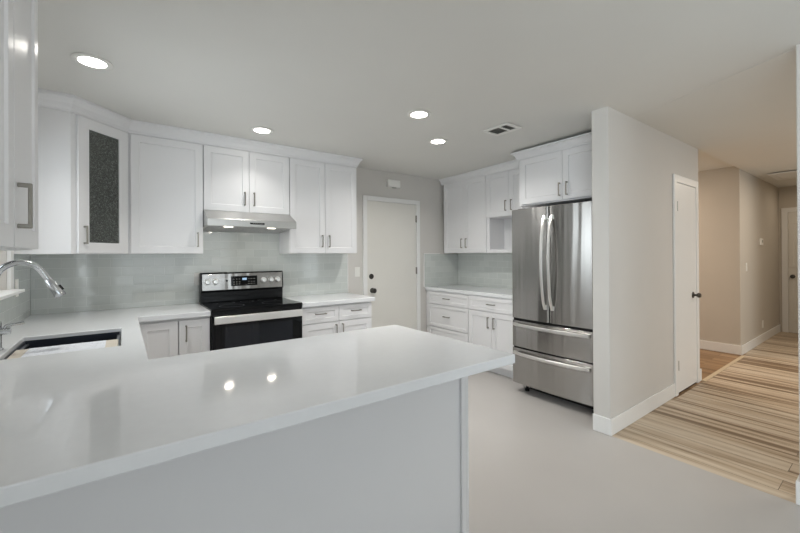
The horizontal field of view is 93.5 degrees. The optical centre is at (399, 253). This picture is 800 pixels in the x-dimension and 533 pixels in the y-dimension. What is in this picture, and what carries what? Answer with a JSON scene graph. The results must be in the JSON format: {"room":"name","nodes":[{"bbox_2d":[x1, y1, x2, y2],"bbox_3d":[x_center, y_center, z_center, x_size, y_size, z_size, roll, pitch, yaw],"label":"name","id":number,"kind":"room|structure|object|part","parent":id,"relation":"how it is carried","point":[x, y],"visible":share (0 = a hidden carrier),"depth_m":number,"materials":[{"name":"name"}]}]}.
{"room":"kitchen","nodes":[
{"label":"kitchen","id":0,"kind":"room"},
{"bbox_2d":[0,251,30,327],"bbox_3d":[-0.725,0.054,-0.067,0.138,2.600,7.354,0,0,-36],"label":"wall","id":1,"kind":"structure","parent":0,"point":[13,309],"depth_m":2.47,"materials":[{"name":"paint"}]},
{"bbox_2d":[0,0,13,248],"bbox_3d":[-1.013,-0.530,0.727,0.361,1.032,0.467,0,0,-36],"label":"upper cabinet","id":2,"kind":"object","parent":1,"relation":"attached to","point":[6,6],"visible":1,"depth_m":0.95,"materials":[{"name":"paint"}]},
{"bbox_2d":[0,251,24,299],"bbox_3d":[-2.005,-0.295,1.745,0.175,1.056,1.447,0,0,-36],"label":"window","id":3,"kind":"structure","parent":1,"relation":"in","point":[10,291],"depth_m":2.28,"materials":[{"name":"paint"}]},
{"bbox_3d":[-1.993,-0.303,1.767,0.020,1.040,1.427,0,0,-36],"label":"casing","id":4,"kind":"part","parent":3,"relation":"part of","materials":[{"name":"paint"}]},
{"bbox_3d":[-1.969,0.223,1.742,0.123,0.019,1.405,0,0,-36],"label":"sill","id":5,"kind":"part","parent":3,"relation":"part of","materials":[{"name":"paint"}]},
{"bbox_2d":[15,279,18,296],"bbox_3d":[-2.491,0.222,2.447,0.008,0.115,0.070,0,0,-36],"label":"wall outlet","id":6,"kind":"object","parent":1,"relation":"attached to","point":[16,280],"visible":0.73,"depth_m":2.44,"materials":[{"name":"white plastic"}]},
{"bbox_2d":[0,0,37,250],"bbox_3d":[-1.260,-0.528,1.061,0.361,1.032,0.361,0,0,-36],"label":"upper cabinet","id":7,"kind":"object","parent":1,"relation":"attached to","point":[25,12],"visible":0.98,"depth_m":1.15,"materials":[{"name":"paint"}]},
{"bbox_3d":[-1.037,-0.133,1.040,0.030,0.125,0.010,0,0,-36],"label":"handle","id":8,"kind":"part","parent":7,"relation":"part of","materials":[{"name":"silver metal"}]},
{"bbox_2d":[31,167,457,331],"bbox_3d":[-1.003,0.068,4.218,4.523,2.600,0.131,0,0,-36],"label":"wall","id":9,"kind":"structure","parent":0,"point":[90,282],"depth_m":3.69,"materials":[{"name":"paint"}]},
{"bbox_2d":[14,107,127,253],"bbox_3d":[-2.364,-0.515,2.763,0.591,1.034,0.603,0,0,-36],"label":"upper cabinet","id":10,"kind":"object","parent":9,"relation":"attached to","point":[83,161],"visible":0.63,"depth_m":2.55,"materials":[{"name":"paint"}]},
{"bbox_3d":[-2.150,-0.130,2.575,0.030,0.125,0.010,0,0,9],"label":"handle","id":11,"kind":"part","parent":10,"relation":"part of","materials":[{"name":"silver metal"}]},
{"bbox_3d":[-2.172,-0.516,2.739,0.018,1.034,0.409,0,0,9],"label":"frame","id":12,"kind":"part","parent":10,"relation":"part of","materials":[{"name":"paint"}]},
{"bbox_3d":[-2.153,-0.473,2.735,0.019,0.938,0.387,0,0,9],"label":"door","id":13,"kind":"part","parent":10,"relation":"part of","materials":[{"name":"paint"}]},
{"bbox_3d":[-2.153,-0.473,2.735,0.004,0.798,0.247,0,0,9],"label":"glass pane","id":14,"kind":"part","parent":10,"relation":"part of","materials":[{"name":"grey glass"}]},
{"bbox_2d":[127,133,202,253],"bbox_3d":[-1.996,-0.516,3.203,0.530,1.034,0.350,0,0,-36],"label":"upper cabinet","id":15,"kind":"object","parent":9,"relation":"attached to","point":[165,176],"visible":0.93,"depth_m":3.08,"materials":[{"name":"paint"}]},
{"bbox_2d":[31,231,346,314],"bbox_3d":[-1.701,0.113,3.630,2.684,0.686,0.009,0,0,-36],"label":"backsplash","id":16,"kind":"structure","parent":9,"relation":"attached to","point":[90,282],"depth_m":3.35,"materials":[{"name":"tile"}]},
{"bbox_2d":[194,273,198,284],"bbox_3d":[-1.870,0.234,3.493,0.075,0.115,0.008,0,0,-36],"label":"wall outlet","id":17,"kind":"object","parent":9,"relation":"attached to","point":[196,275],"visible":0.6,"depth_m":3.48,"materials":[{"name":"white plastic"}]},
{"bbox_2d":[203,145,288,214],"bbox_3d":[-1.478,-0.707,3.587,0.759,0.656,0.350,0,0,-36],"label":"upper cabinet","id":18,"kind":"object","parent":9,"relation":"attached to","point":[234,180],"visible":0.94,"depth_m":3.44,"materials":[{"name":"paint"}]},
{"bbox_3d":[-1.549,-0.663,3.366,0.374,0.560,0.019,0,0,-36],"label":"door","id":19,"kind":"part","parent":18,"relation":"part of","materials":[{"name":"paint"}]},
{"bbox_2d":[203,210,295,233],"bbox_3d":[-1.428,-0.295,3.522,0.759,0.167,0.493,0,0,-36],"label":"range hood","id":20,"kind":"object","parent":18,"relation":"attached to","point":[213,221],"visible":0.92,"depth_m":3.37,"materials":[{"name":"metal"}]},
{"bbox_3d":[-1.245,-0.664,3.590,0.374,0.560,0.019,0,0,-36],"label":"door","id":21,"kind":"part","parent":18,"relation":"part of","materials":[{"name":"paint"}]},
{"bbox_2d":[279,158,356,253],"bbox_3d":[-0.866,-0.520,4.038,0.757,1.034,0.350,0,0,-36],"label":"upper cabinet","id":22,"kind":"object","parent":9,"relation":"attached to","point":[322,196],"visible":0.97,"depth_m":3.90,"materials":[{"name":"paint"}]},
{"bbox_2d":[38,88,362,167],"bbox_3d":[-1.500,-1.000,3.355,2.764,0.101,0.359,0,0,-44],"label":"crown molding","id":23,"kind":"structure","parent":22,"relation":"attached to","point":[50,99],"depth_m":3.10,"materials":[{"name":"paint"}]},
{"bbox_3d":[-0.937,-0.476,3.817,0.374,0.938,0.019,0,0,-36],"label":"door","id":24,"kind":"part","parent":22,"relation":"part of","materials":[{"name":"paint"}]},
{"bbox_3d":[-0.634,-0.478,4.041,0.374,0.938,0.019,0,0,-36],"label":"door","id":25,"kind":"part","parent":22,"relation":"part of","materials":[{"name":"paint"}]},
{"bbox_2d":[355,267,359,276],"bbox_3d":[-0.510,0.216,4.507,0.070,0.115,0.010,0,0,-36],"label":"light switch","id":26,"kind":"object","parent":9,"relation":"attached to","point":[357,269],"visible":1,"depth_m":4.50,"materials":[{"name":"white plastic"}]},
{"bbox_2d":[363,195,420,330],"bbox_3d":[-0.069,0.325,4.790,0.890,2.077,0.076,0,0,-36],"label":"door","id":27,"kind":"structure","parent":9,"relation":"in","point":[391,231],"depth_m":4.81,"materials":[{"name":"paint"}]},
{"bbox_3d":[-0.321,0.450,4.599,0.064,0.064,0.069,0,0,-36],"label":"knob","id":28,"kind":"part","parent":27,"relation":"part of","materials":[{"name":"black metal"}]},
{"bbox_2d":[387,179,399,187],"bbox_3d":[-0.083,-0.891,4.806,0.185,0.099,0.049,0,0,-36],"label":"door chime","id":29,"kind":"object","parent":9,"relation":"attached to","point":[390,183],"visible":1,"depth_m":4.78,"materials":[{"name":"white plastic"}]},
{"bbox_3d":[-0.030,0.223,4.862,1.468,0.454,0.012,0,0,-36],"label":"tile edge trim","id":30,"kind":"part","parent":9,"relation":"part of","materials":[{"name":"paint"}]},
{"bbox_2d":[424,254,457,286],"bbox_3d":[0.587,0.225,5.321,0.637,0.446,0.009,0,0,-36],"label":"backsplash","id":31,"kind":"structure","parent":9,"relation":"attached to","point":[440,269],"depth_m":5.31,"materials":[{"name":"tile"}]},
{"bbox_2d":[38,0,799,187],"bbox_3d":[3.195,-1.174,2.780,9.950,0.212,7.460,0,0,-36],"label":"ceiling","id":32,"kind":"structure","parent":0,"point":[339,77],"depth_m":2.24,"materials":[{"name":"paint"}]},
{"bbox_2d":[70,53,112,69],"bbox_3d":[-1.698,-1.057,2.076,0.184,0.009,0.184,0,0,-36],"label":"recessed light","id":33,"kind":"object","parent":32,"relation":"in","point":[91,61],"visible":1,"depth_m":2.06,"materials":[{"name":"white plastic"}]},
{"bbox_2d":[250,126,272,133],"bbox_3d":[-1.174,-1.048,3.200,0.184,0.009,0.184,0,0,-36],"label":"recessed light","id":34,"kind":"object","parent":32,"relation":"in","point":[260,130],"visible":1,"depth_m":3.19,"materials":[{"name":"white plastic"}]},
{"bbox_2d":[407,110,430,118],"bbox_3d":[0.147,-1.072,2.898,0.184,0.009,0.184,0,0,-36],"label":"recessed light","id":35,"kind":"object","parent":32,"relation":"in","point":[415,114],"visible":1,"depth_m":2.89,"materials":[{"name":"white plastic"}]},
{"bbox_2d":[428,138,447,144],"bbox_3d":[0.360,-1.065,3.570,0.184,0.009,0.184,0,0,-36],"label":"recessed light","id":36,"kind":"object","parent":32,"relation":"in","point":[436,141],"visible":1,"depth_m":3.56,"materials":[{"name":"white plastic"}]},
{"bbox_2d":[482,122,521,135],"bbox_3d":[0.882,-1.076,3.259,0.210,0.010,0.270,0,0,-36],"label":"ceiling vent","id":37,"kind":"object","parent":32,"relation":"in","point":[504,128],"visible":1,"depth_m":3.24,"materials":[{"name":"white plastic"}]},
{"bbox_2d":[767,170,796,179],"bbox_3d":[5.623,-1.113,5.172,0.700,0.011,0.720,0,0,-36],"label":"ceiling hatch","id":38,"kind":"object","parent":32,"relation":"attached to","point":[789,174],"visible":1,"depth_m":5.33,"materials":[{"name":"paint"}]},
{"bbox_3d":[5.623,-1.114,5.172,0.578,0.005,0.598,0,0,-36],"label":"hatch panel","id":39,"kind":"part","parent":38,"relation":"part of","materials":[{"name":"paint"}]},
{"bbox_2d":[457,253,511,288],"bbox_3d":[1.595,0.054,4.602,0.128,2.600,2.603,0,0,-36],"label":"wall","id":40,"kind":"structure","parent":0,"point":[474,269],"depth_m":5.09,"materials":[{"name":"tile"}]},
{"bbox_2d":[444,176,486,252],"bbox_3d":[0.950,-0.528,5.069,0.348,1.034,0.782,0,0,-36],"label":"upper cabinet","id":41,"kind":"object","parent":40,"relation":"attached to","point":[465,220],"visible":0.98,"depth_m":4.93,"materials":[{"name":"paint"}]},
{"bbox_3d":[0.739,-0.489,5.129,0.019,0.951,0.385,0,0,-36],"label":"door","id":42,"kind":"part","parent":41,"relation":"part of","materials":[{"name":"paint"}]},
{"bbox_3d":[0.964,-0.491,4.825,0.019,0.951,0.366,0,0,-36],"label":"door","id":43,"kind":"part","parent":41,"relation":"part of","materials":[{"name":"paint"}]},
{"bbox_2d":[486,169,526,252],"bbox_3d":[1.387,-0.532,4.478,0.348,1.034,0.686,0,0,-36],"label":"upper cabinet","id":44,"kind":"object","parent":40,"relation":"attached to","point":[502,189],"visible":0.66,"depth_m":4.57,"materials":[{"name":"paint"}]},
{"bbox_3d":[1.177,-0.708,4.536,0.019,0.521,0.338,0,0,-36],"label":"door","id":45,"kind":"part","parent":44,"relation":"part of","materials":[{"name":"paint"}]},
{"bbox_3d":[1.408,-0.230,4.492,0.296,0.430,0.686,0,0,-36],"label":"niche panel","id":46,"kind":"part","parent":44,"relation":"part of","materials":[{"name":"paint"}]},
{"bbox_2d":[490,249,511,252],"bbox_3d":[1.416,-0.036,4.481,0.296,0.042,0.626,0,0,-36],"label":"niche shelf","id":47,"kind":"object","parent":44,"relation":"attached to","point":[491,250],"depth_m":4.51,"materials":[{"name":"paint"}]},
{"bbox_3d":[1.379,-0.710,4.261,0.019,0.521,0.338,0,0,-36],"label":"door","id":48,"kind":"part","parent":44,"relation":"part of","materials":[{"name":"paint"}]},
{"bbox_2d":[519,143,591,207],"bbox_3d":[1.763,-0.774,3.721,0.658,0.550,0.974,0,0,-36],"label":"upper cabinet","id":49,"kind":"object","parent":40,"relation":"attached to","point":[563,176],"visible":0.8,"depth_m":3.59,"materials":[{"name":"paint"}]},
{"bbox_2d":[439,132,591,185],"bbox_3d":[1.186,-1.026,4.232,0.363,0.100,2.482,0,0,-36],"label":"crown molding","id":50,"kind":"structure","parent":49,"relation":"attached to","point":[586,138],"depth_m":3.87,"materials":[{"name":"paint"}]},
{"bbox_3d":[1.397,-0.742,3.729,0.019,0.461,0.458,0,0,-36],"label":"door","id":51,"kind":"part","parent":49,"relation":"part of","materials":[{"name":"paint"}]},
{"bbox_3d":[1.669,-0.744,3.362,0.019,0.461,0.450,0,0,-36],"label":"door","id":52,"kind":"part","parent":49,"relation":"part of","materials":[{"name":"paint"}]},
{"bbox_2d":[468,332,799,532],"bbox_3d":[3.179,1.370,2.813,9.950,0.060,7.360,0,0,-36],"label":"floor","id":53,"kind":"structure","parent":0,"point":[538,463],"depth_m":2.48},
{"bbox_2d":[139,319,177,358],"bbox_3d":[-1.975,0.933,3.037,0.259,0.872,0.607,0,0,-36],"label":"base cabinet","id":54,"kind":"object","parent":53,"relation":"on","point":[160,338],"visible":0.2,"depth_m":2.81,"materials":[{"name":"paint"}]},
{"bbox_2d":[178,316,209,354],"bbox_3d":[-1.772,0.932,3.168,0.220,0.872,0.637,0,0,-36],"label":"base cabinet","id":55,"kind":"object","parent":53,"relation":"on","point":[193,333],"visible":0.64,"depth_m":2.94,"materials":[{"name":"paint"}]},
{"bbox_2d":[0,376,468,532],"bbox_3d":[-0.631,0.921,1.516,1.904,0.872,0.662,0,0,-36],"label":"peninsula base panel","id":56,"kind":"object","parent":53,"relation":"on","point":[398,464],"visible":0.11,"depth_m":1.35,"materials":[{"name":"paint"}]},
{"bbox_2d":[0,303,514,507],"bbox_3d":[-1.139,0.469,2.232,1.942,0.040,2.901,0,0,-36],"label":"countertop","id":57,"kind":"structure","parent":56,"relation":"on","point":[68,420],"depth_m":1.25,"materials":[{"name":"white stone"}]},
{"bbox_2d":[0,260,65,350],"bbox_3d":[-1.804,0.240,1.823,0.277,0.424,0.056,0,0,-36],"label":"faucet","id":58,"kind":"object","parent":57,"relation":"on","point":[56,290],"visible":1,"depth_m":1.82,"materials":[{"name":"metal"}]},
{"bbox_3d":[-1.843,0.341,1.793,0.076,0.031,0.016,0,0,-36],"label":"lever","id":59,"kind":"part","parent":58,"relation":"part of","materials":[{"name":"metal"}]},
{"bbox_3d":[-1.820,0.172,1.812,0.209,0.288,0.027,0,0,-36],"label":"spout","id":60,"kind":"part","parent":58,"relation":"part of","materials":[{"name":"metal"}]},
{"bbox_2d":[3,331,120,359],"bbox_3d":[-1.708,0.595,1.946,0.422,0.244,0.565,0,0,-36],"label":"sink","id":61,"kind":"object","parent":57,"relation":"in","point":[111,335],"visible":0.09,"depth_m":2.14,"materials":[{"name":"black metal"}]},
{"bbox_2d":[7,339,117,358],"bbox_3d":[-1.636,0.481,1.848,0.403,0.017,0.302,0,0,-36],"label":"cutting board","id":62,"kind":"object","parent":61,"relation":"on","point":[109,343],"visible":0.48,"depth_m":1.84,"materials":[{"name":"brown wood"}]},
{"bbox_2d":[20,340,105,357],"bbox_3d":[-1.638,0.471,1.846,0.302,0.001,0.294,0,0,-36],"label":"paper sheet","id":63,"kind":"object","parent":62,"relation":"on","point":[95,344],"visible":0.64,"depth_m":1.87,"materials":[{"name":"white paper"}]},
{"bbox_3d":[0.142,0.918,2.056,0.018,0.872,0.612,0,0,-36],"label":"panel","id":64,"kind":"part","parent":56,"relation":"part of","materials":[{"name":"paint"}]},
{"bbox_2d":[199,271,302,350],"bbox_3d":[-1.357,0.769,3.430,0.754,1.196,0.651,0,0,-36],"label":"range","id":65,"kind":"object","parent":53,"relation":"on","point":[246,308],"visible":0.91,"depth_m":3.35,"materials":[{"name":"black metal"}]},
{"bbox_3d":[-1.744,0.258,3.412,0.054,0.054,0.029,0,0,-36],"label":"knob","id":66,"kind":"part","parent":65,"relation":"part of","materials":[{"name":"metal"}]},
{"bbox_3d":[-1.690,0.258,3.452,0.054,0.054,0.029,0,0,-36],"label":"knob","id":67,"kind":"part","parent":65,"relation":"part of","materials":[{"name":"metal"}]},
{"bbox_2d":[200,297,301,311],"bbox_3d":[-1.352,0.455,3.423,0.754,0.020,0.542,0,0,-36],"label":"cooktop","id":68,"kind":"object","parent":65,"relation":"in","point":[245,304],"depth_m":3.36,"materials":[{"name":"black glass"}]},
{"bbox_3d":[-1.202,0.802,3.221,0.748,0.604,0.042,0,0,-36],"label":"oven door","id":69,"kind":"part","parent":65,"relation":"part of","materials":[{"name":"black glass"}]},
{"bbox_3d":[-1.178,0.529,3.187,0.726,0.062,0.044,0,0,-36],"label":"oven handle","id":70,"kind":"part","parent":65,"relation":"part of","materials":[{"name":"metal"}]},
{"bbox_2d":[301,301,371,337],"bbox_3d":[-0.767,0.929,3.912,0.759,0.872,0.637,0,0,-36],"label":"base cabinet","id":71,"kind":"object","parent":53,"relation":"on","point":[327,319],"visible":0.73,"depth_m":3.66,"materials":[{"name":"paint"}]},
{"bbox_3d":[-0.755,0.579,3.576,0.374,0.148,0.019,0,0,-36],"label":"drawer","id":72,"kind":"part","parent":71,"relation":"part of","materials":[{"name":"paint"}]},
{"bbox_3d":[-0.753,0.958,3.575,0.374,0.594,0.019,0,0,-36],"label":"door","id":73,"kind":"part","parent":71,"relation":"part of","materials":[{"name":"paint"}]},
{"bbox_2d":[283,293,374,306],"bbox_3d":[-0.761,0.472,3.923,0.786,0.040,0.631,0,0,-36],"label":"countertop","id":74,"kind":"structure","parent":71,"relation":"on","point":[334,298],"depth_m":3.80,"materials":[{"name":"white stone"}]},
{"bbox_3d":[-0.451,0.578,3.801,0.374,0.148,0.019,0,0,-36],"label":"drawer","id":75,"kind":"part","parent":71,"relation":"part of","materials":[{"name":"paint"}]},
{"bbox_3d":[-0.449,0.957,3.800,0.374,0.594,0.019,0,0,-36],"label":"door","id":76,"kind":"part","parent":71,"relation":"part of","materials":[{"name":"paint"}]},
{"bbox_2d":[426,290,468,342],"bbox_3d":[0.821,0.922,4.990,0.658,0.872,0.789,0,0,-36],"label":"base cabinet","id":77,"kind":"object","parent":53,"relation":"on","point":[446,312],"visible":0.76,"depth_m":4.78,"materials":[{"name":"paint"}]},
{"bbox_3d":[0.606,1.107,4.795,0.019,0.287,0.725,0,0,-36],"label":"drawer","id":78,"kind":"part","parent":77,"relation":"part of","materials":[{"name":"paint"}]},
{"bbox_3d":[0.604,0.809,4.796,0.019,0.292,0.725,0,0,-36],"label":"drawer","id":79,"kind":"part","parent":77,"relation":"part of","materials":[{"name":"paint"}]},
{"bbox_3d":[0.603,0.578,4.797,0.019,0.155,0.725,0,0,-36],"label":"drawer","id":80,"kind":"part","parent":77,"relation":"part of","materials":[{"name":"paint"}]},
{"bbox_2d":[468,295,513,377],"bbox_3d":[1.265,0.918,4.389,0.658,0.872,0.704,0,0,-36],"label":"base cabinet","id":81,"kind":"object","parent":53,"relation":"on","point":[490,318],"visible":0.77,"depth_m":4.20,"materials":[{"name":"paint"}]},
{"bbox_2d":[425,284,512,298],"bbox_3d":[1.039,0.464,4.717,0.630,0.040,1.495,0,0,-36],"label":"countertop","id":82,"kind":"structure","parent":81,"relation":"on","point":[506,293],"depth_m":4.67,"materials":[{"name":"white stone"}]},
{"bbox_3d":[0.929,0.954,4.358,0.019,0.587,0.345,0,0,-36],"label":"door","id":83,"kind":"part","parent":81,"relation":"part of","materials":[{"name":"paint"}]},
{"bbox_3d":[1.030,0.574,4.218,0.019,0.155,0.694,0,0,-36],"label":"drawer","id":84,"kind":"part","parent":81,"relation":"part of","materials":[{"name":"paint"}]},
{"bbox_3d":[1.136,0.952,4.077,0.019,0.587,0.345,0,0,-36],"label":"door","id":85,"kind":"part","parent":81,"relation":"part of","materials":[{"name":"paint"}]},
{"bbox_2d":[512,200,593,412],"bbox_3d":[1.642,0.451,3.620,0.918,1.800,0.805,0,0,-36],"label":"refrigerator","id":86,"kind":"object","parent":53,"relation":"on","point":[552,263],"visible":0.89,"depth_m":3.33,"materials":[{"name":"silver metal"}]},
{"bbox_3d":[1.244,0.097,3.575,0.070,1.057,0.409,0,0,-36],"label":"door","id":87,"kind":"part","parent":86,"relation":"part of","materials":[{"name":"silver metal"}]},
{"bbox_3d":[1.288,0.080,3.394,0.082,0.855,0.028,0,0,-36],"label":"handle","id":88,"kind":"part","parent":86,"relation":"part of","materials":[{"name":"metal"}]},
{"bbox_3d":[1.331,0.080,3.336,0.082,0.855,0.028,0,0,-36],"label":"handle","id":89,"kind":"part","parent":86,"relation":"part of","materials":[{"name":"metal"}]},
{"bbox_3d":[1.322,0.684,3.382,0.070,0.034,0.745,0,0,-36],"label":"handle","id":90,"kind":"part","parent":86,"relation":"part of","materials":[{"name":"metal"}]},
{"bbox_3d":[1.323,0.960,3.381,0.070,0.034,0.745,0,0,-36],"label":"handle","id":91,"kind":"part","parent":86,"relation":"part of","materials":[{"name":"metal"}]},
{"bbox_3d":[1.366,0.773,3.413,0.070,0.253,0.805,0,0,-36],"label":"freezer drawer","id":92,"kind":"part","parent":86,"relation":"part of","materials":[{"name":"silver metal"}]},
{"bbox_3d":[1.367,1.086,3.413,0.070,0.342,0.805,0,0,-36],"label":"freezer drawer","id":93,"kind":"part","parent":86,"relation":"part of","materials":[{"name":"silver metal"}]},
{"bbox_3d":[1.485,0.094,3.249,0.070,1.057,0.390,0,0,-36],"label":"door","id":94,"kind":"part","parent":86,"relation":"part of","materials":[{"name":"silver metal"}]},
{"bbox_2d":[701,355,744,380],"bbox_3d":[3.856,1.338,4.451,1.625,0.004,0.040,0,0,-36],"label":"trim","id":95,"kind":"structure","parent":53,"relation":"on","point":[741,356],"depth_m":4.38,"materials":[{"name":"beige wood"}]},
{"bbox_2d":[591,106,697,418],"bbox_3d":[2.329,0.046,3.446,2.018,2.600,0.125,0,0,-36],"label":"wall partition","id":96,"kind":"structure","parent":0,"point":[634,163],"depth_m":3.03,"materials":[{"name":"paint"}]},
{"bbox_2d":[593,383,674,435],"bbox_3d":[2.035,1.284,3.211,1.285,0.124,0.138,0,0,-36],"label":"baseboard","id":97,"kind":"structure","parent":96,"relation":"attached to","point":[607,426],"depth_m":2.98,"materials":[{"name":"paint"}]},
{"bbox_2d":[672,174,701,396],"bbox_3d":[2.877,0.294,3.721,0.680,2.099,0.080,0,0,-36],"label":"door","id":98,"kind":"structure","parent":96,"relation":"in","point":[686,295],"depth_m":3.73,"materials":[{"name":"paint"}]},
{"bbox_3d":[3.010,0.419,3.812,0.064,0.064,0.069,0,0,-36],"label":"knob","id":99,"kind":"part","parent":98,"relation":"part of","materials":[{"name":"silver metal"}]},
{"bbox_2d":[698,149,733,171],"bbox_3d":[2.734,-1.213,5.379,2.600,0.115,2.734,0,0,-36],"label":"ceiling","id":100,"kind":"structure","parent":0,"point":[706,162],"depth_m":4.84,"materials":[{"name":"paint"}]},
{"bbox_2d":[698,167,779,345],"bbox_3d":[4.742,0.042,6.853,2.627,2.600,2.735,0,0,-36],"label":"wall","id":101,"kind":"structure","parent":0,"point":[737,208],"depth_m":5.22,"materials":[{"name":"paint"}]},
{"bbox_2d":[700,324,780,354],"bbox_3d":[4.733,1.279,6.749,2.509,0.124,2.618,0,0,-36],"label":"baseboard","id":102,"kind":"structure","parent":101,"relation":"attached to","point":[707,345],"depth_m":5.21,"materials":[{"name":"paint"}]},
{"bbox_2d":[778,186,796,332],"bbox_3d":[7.012,0.026,5.882,0.130,2.600,1.524,0,0,-36],"label":"wall","id":103,"kind":"structure","parent":0,"point":[787,195],"depth_m":6.43,"materials":[{"name":"paint"}]},
{"bbox_2d":[781,207,797,332],"bbox_3d":[6.771,0.273,6.029,0.083,2.109,0.930,0,0,-36],"label":"door","id":104,"kind":"structure","parent":103,"relation":"in","point":[788,215],"depth_m":6.34,"materials":[{"name":"paint"}]},
{"bbox_2d":[796,44,799,475],"bbox_3d":[3.265,0.033,0.582,0.120,2.600,3.655,0,0,-36],"label":"wall","id":105,"kind":"structure","parent":0,"point":[798,45],"depth_m":2.01,"materials":[{"name":"paint"}]},
{"bbox_2d":[796,476,799,505],"bbox_3d":[3.225,1.270,0.632,0.133,0.124,3.538,0,0,-36],"label":"baseboard","id":106,"kind":"structure","parent":105,"relation":"attached to","point":[798,478],"depth_m":2.01,"materials":[{"name":"paint"}]}
]}

